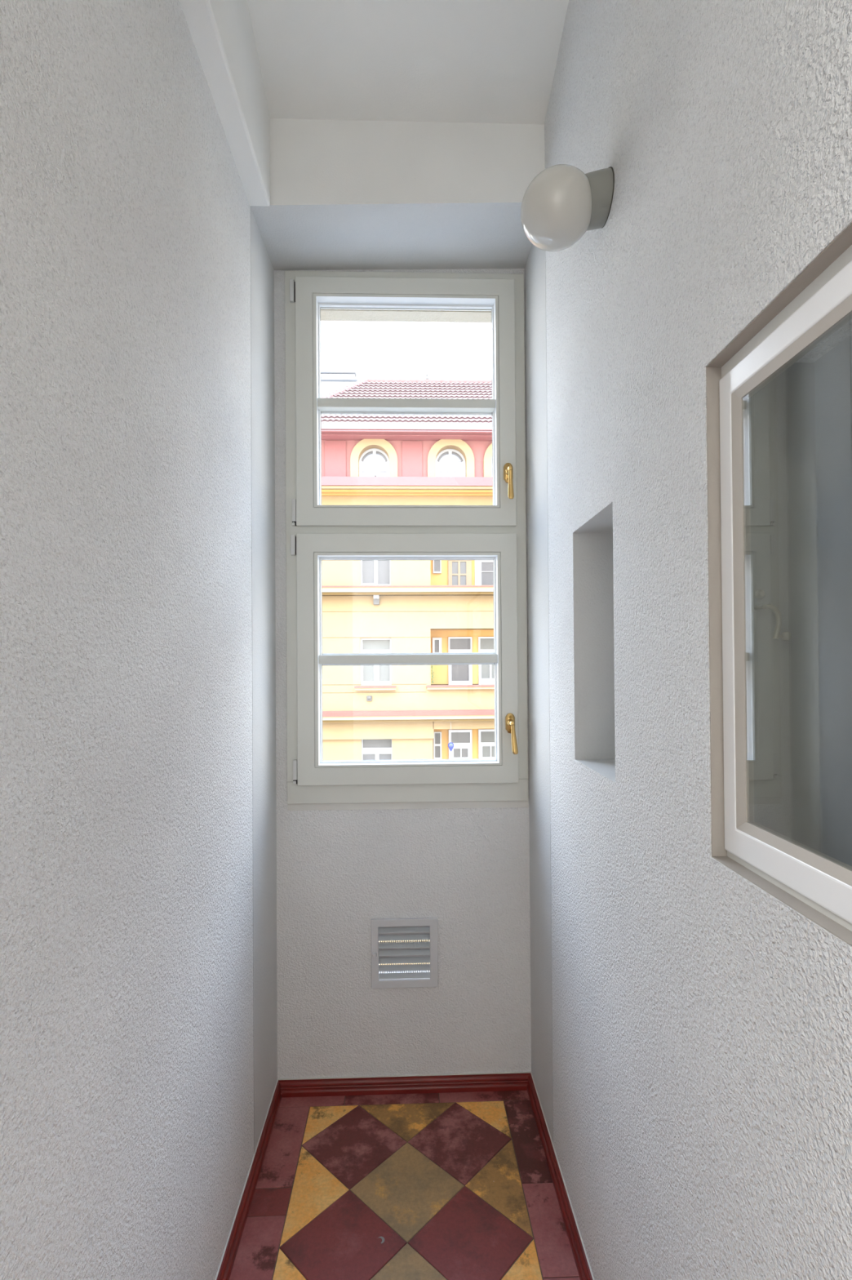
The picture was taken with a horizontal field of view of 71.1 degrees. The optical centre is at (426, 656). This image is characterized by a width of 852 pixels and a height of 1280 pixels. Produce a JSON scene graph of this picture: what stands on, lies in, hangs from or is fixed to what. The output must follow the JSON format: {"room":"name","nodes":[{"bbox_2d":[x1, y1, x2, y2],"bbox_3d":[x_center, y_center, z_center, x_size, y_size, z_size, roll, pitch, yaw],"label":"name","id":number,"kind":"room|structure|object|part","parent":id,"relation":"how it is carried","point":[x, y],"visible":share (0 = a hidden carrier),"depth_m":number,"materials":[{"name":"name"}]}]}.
{"room":"narrow hallway","nodes":[
{"label":"narrow hallway","id":0,"kind":"room"},
{"bbox_2d":[0,0,277,1279],"bbox_3d":[-0.499,-0.147,0.681,0.150,2.970,2.590,0,-1,-2],"label":"wall","id":1,"kind":"structure","parent":0,"point":[126,997],"depth_m":0.86,"materials":[{"name":"paint"}]},
{"bbox_2d":[217,1080,281,1279],"bbox_3d":[-0.405,1.294,0.593,0.016,0.045,2.437,0,-1,-2],"label":"baseboard","id":2,"kind":"structure","parent":1,"relation":"attached to","point":[230,1254],"depth_m":1.44,"materials":[{"name":"paint"}]},
{"bbox_2d":[214,1071,594,1279],"bbox_3d":[-0.025,1.268,0.605,0.775,0.002,2.437,0,-1,-2],"label":"trim","id":3,"kind":"structure","parent":1,"relation":"attached to","point":[525,1072],"depth_m":1.68,"materials":[{"name":"red"}]},
{"bbox_2d":[250,118,545,270],"bbox_3d":[-0.102,-1.401,1.719,0.825,0.447,0.299,0,-1,-2],"label":"wall","id":4,"kind":"structure","parent":0,"point":[345,194],"depth_m":1.58,"materials":[{"name":"paint"}]},
{"bbox_2d":[274,268,531,1078],"bbox_3d":[-0.073,0.027,1.882,0.795,2.640,0.093,0,-1,-2],"label":"wall","id":5,"kind":"structure","parent":0,"point":[339,871],"depth_m":1.83,"materials":[{"name":"paint"}]},
{"bbox_2d":[278,1072,530,1097],"bbox_3d":[-0.063,1.304,1.815,0.775,0.045,0.014,0,-1,-2],"label":"baseboard","id":6,"kind":"structure","parent":5,"relation":"attached to","point":[501,1082],"depth_m":1.81,"materials":[{"name":"paint"}]},
{"bbox_2d":[371,917,438,988],"bbox_3d":[-0.066,0.905,1.827,0.203,0.208,0.039,0,-1,-2],"label":"air vent","id":7,"kind":"object","parent":5,"relation":"in","point":[419,929],"visible":1,"depth_m":1.82,"materials":[{"name":"white plastic"}]},
{"bbox_2d":[284,271,528,804],"bbox_3d":[-0.061,-0.370,1.896,0.737,1.631,0.254,0,-1,-2],"label":"window","id":8,"kind":"structure","parent":5,"relation":"in","point":[316,532],"depth_m":1.82,"materials":[{"name":"white paint"}]},
{"bbox_3d":[-0.061,-0.779,1.852,0.671,0.760,0.068,0,-1,-2],"label":"sash","id":9,"kind":"part","parent":8,"relation":"part of","materials":[{"name":"white paint"}]},
{"bbox_3d":[-0.056,0.006,1.844,0.671,0.764,0.068,0,-1,-2],"label":"sash","id":10,"kind":"part","parent":8,"relation":"part of","materials":[{"name":"white paint"}]},
{"bbox_3d":[0.252,-0.533,1.803,0.028,0.120,0.045,0,-1,-2],"label":"handle","id":11,"kind":"part","parent":8,"relation":"part of","materials":[{"name":"gold metal"}]},
{"bbox_3d":[0.259,0.231,1.795,0.031,0.120,0.045,0,-1,-2],"label":"handle","id":12,"kind":"part","parent":8,"relation":"part of","materials":[{"name":"gold metal"}]},
{"bbox_2d":[288,800,528,810],"bbox_3d":[-0.053,0.457,1.835,0.739,0.021,0.012,0,-1,-2],"label":"trim","id":13,"kind":"structure","parent":5,"relation":"attached to","point":[486,804],"depth_m":1.83,"materials":[{"name":"white"}]},
{"bbox_2d":[229,1090,580,1279],"bbox_3d":[-0.027,1.344,0.681,0.975,0.061,2.590,0,-1,-2],"label":"floor","id":14,"kind":"structure","parent":0,"point":[450,1185],"depth_m":1.46,"materials":[{"name":"red tile"}]},
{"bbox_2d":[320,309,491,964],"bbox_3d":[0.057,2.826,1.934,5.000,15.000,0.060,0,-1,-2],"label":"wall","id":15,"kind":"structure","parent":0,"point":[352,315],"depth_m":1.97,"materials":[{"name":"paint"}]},
{"bbox_2d":[247,0,568,124],"bbox_3d":[-0.045,-1.571,0.658,0.975,0.330,2.487,0,-1,-2],"label":"ceiling","id":16,"kind":"structure","parent":0,"point":[476,61],"depth_m":1.44,"materials":[{"name":"paint"}]},
{"bbox_2d":[179,0,270,206],"bbox_3d":[-0.425,-1.410,0.480,0.103,0.450,2.158,0,-1,-2],"label":"ceiling beam","id":17,"kind":"structure","parent":16,"relation":"attached to","point":[221,31],"depth_m":1.29,"materials":[{"name":"paint"}]},
{"bbox_2d":[524,0,851,1279],"bbox_3d":[0.451,-0.153,0.711,0.200,2.970,2.590,0,-1,-2],"label":"wall","id":18,"kind":"structure","parent":0,"point":[702,1022],"depth_m":0.87,"materials":[{"name":"paint"}]},
{"bbox_2d":[527,1073,592,1279],"bbox_3d":[0.354,1.289,0.617,0.016,0.045,2.437,0,-1,-2],"label":"baseboard","id":19,"kind":"structure","parent":18,"relation":"attached to","point":[584,1271],"depth_m":1.45,"materials":[{"name":"paint"}]},
{"bbox_2d":[520,164,614,252],"bbox_3d":[0.256,-0.831,1.107,0.160,0.130,0.130,0,-1,-2],"label":"wall lamp","id":20,"kind":"object","parent":18,"relation":"attached to","point":[562,202],"visible":1,"depth_m":1.07,"materials":[{"name":"grey glass"}]},
{"bbox_2d":[706,222,851,946],"bbox_3d":[0.427,-0.061,0.389,0.130,0.612,0.711,0,-1,-2],"label":"window","id":21,"kind":"structure","parent":18,"relation":"in","point":[766,828],"depth_m":0.73,"materials":[{"name":"white paint"}]},
{"bbox_2d":[814,334,851,866],"bbox_3d":[1.379,-0.085,0.735,1.796,2.820,2.480,0,-1,-2],"label":"wall","id":22,"kind":"structure","parent":0,"point":[833,370],"depth_m":1.97,"materials":[{"name":"grey paint"}]},
{"label":"outside","id":23,"kind":"structure","parent":0,"visible":0},
{"bbox_3d":[-0.912,10.721,30.899,60.000,0.200,57.960,0,-1,-2],"label":"street","id":24,"kind":"object","parent":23,"visible":0},
{"bbox_2d":[320,371,358,396],"bbox_3d":[-11.656,-4.556,46.553,13.548,30.808,10.300,0,-1,-2],"label":"building","id":25,"kind":"structure","parent":24,"relation":"on","point":[331,382],"depth_m":41.99,"materials":[{"name":"grey"}]},
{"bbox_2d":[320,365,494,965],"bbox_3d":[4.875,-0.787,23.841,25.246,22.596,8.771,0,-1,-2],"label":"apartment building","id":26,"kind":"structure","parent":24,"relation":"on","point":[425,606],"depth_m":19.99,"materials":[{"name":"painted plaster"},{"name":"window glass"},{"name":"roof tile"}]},
{"bbox_3d":[-3.032,-6.594,19.962,0.707,1.266,0.060,0,-1,-2],"label":"pink panel","id":27,"kind":"part","parent":26,"relation":"part of","materials":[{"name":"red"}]},
{"bbox_2d":[366,695,372,701],"bbox_3d":[-1.893,1.389,19.887,0.172,0.173,0.099,0,-1,-2],"label":"junction box","id":28,"kind":"object","parent":26,"relation":"attached to","point":[369,698],"visible":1,"depth_m":19.88,"materials":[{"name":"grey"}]},
{"bbox_2d":[373,595,379,604],"bbox_3d":[-1.654,-1.935,19.868,0.262,0.384,0.220,0,-1,-2],"label":"wall light","id":29,"kind":"object","parent":26,"relation":"attached to","point":[376,597],"visible":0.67,"depth_m":19.84,"materials":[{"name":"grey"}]},
{"bbox_3d":[3.966,-5.575,19.928,18.737,0.080,0.570,0,-1,-2],"label":"cornice","id":30,"kind":"part","parent":26,"relation":"part of","materials":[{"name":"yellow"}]},
{"bbox_3d":[-0.466,-6.610,20.043,0.677,1.266,0.060,0,-1,-2],"label":"pink panel","id":31,"kind":"part","parent":26,"relation":"part of","materials":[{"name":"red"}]},
{"bbox_2d":[431,665,434,684],"bbox_3d":[0.227,0.506,19.933,0.143,0.841,0.130,0,-1,-2],"label":"trailing plant","id":32,"kind":"object","parent":26,"relation":"on","point":[432,668],"visible":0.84,"depth_m":19.93,"materials":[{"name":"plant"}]},
{"bbox_2d":[448,721,453,759],"bbox_3d":[0.827,2.752,19.759,0.200,1.284,0.200,0,-1,-2],"label":"hanging ornament","id":33,"kind":"object","parent":26,"relation":"hanging from","point":[451,744],"visible":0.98,"depth_m":19.72,"materials":[{"name":"blue glass"}]}
]}

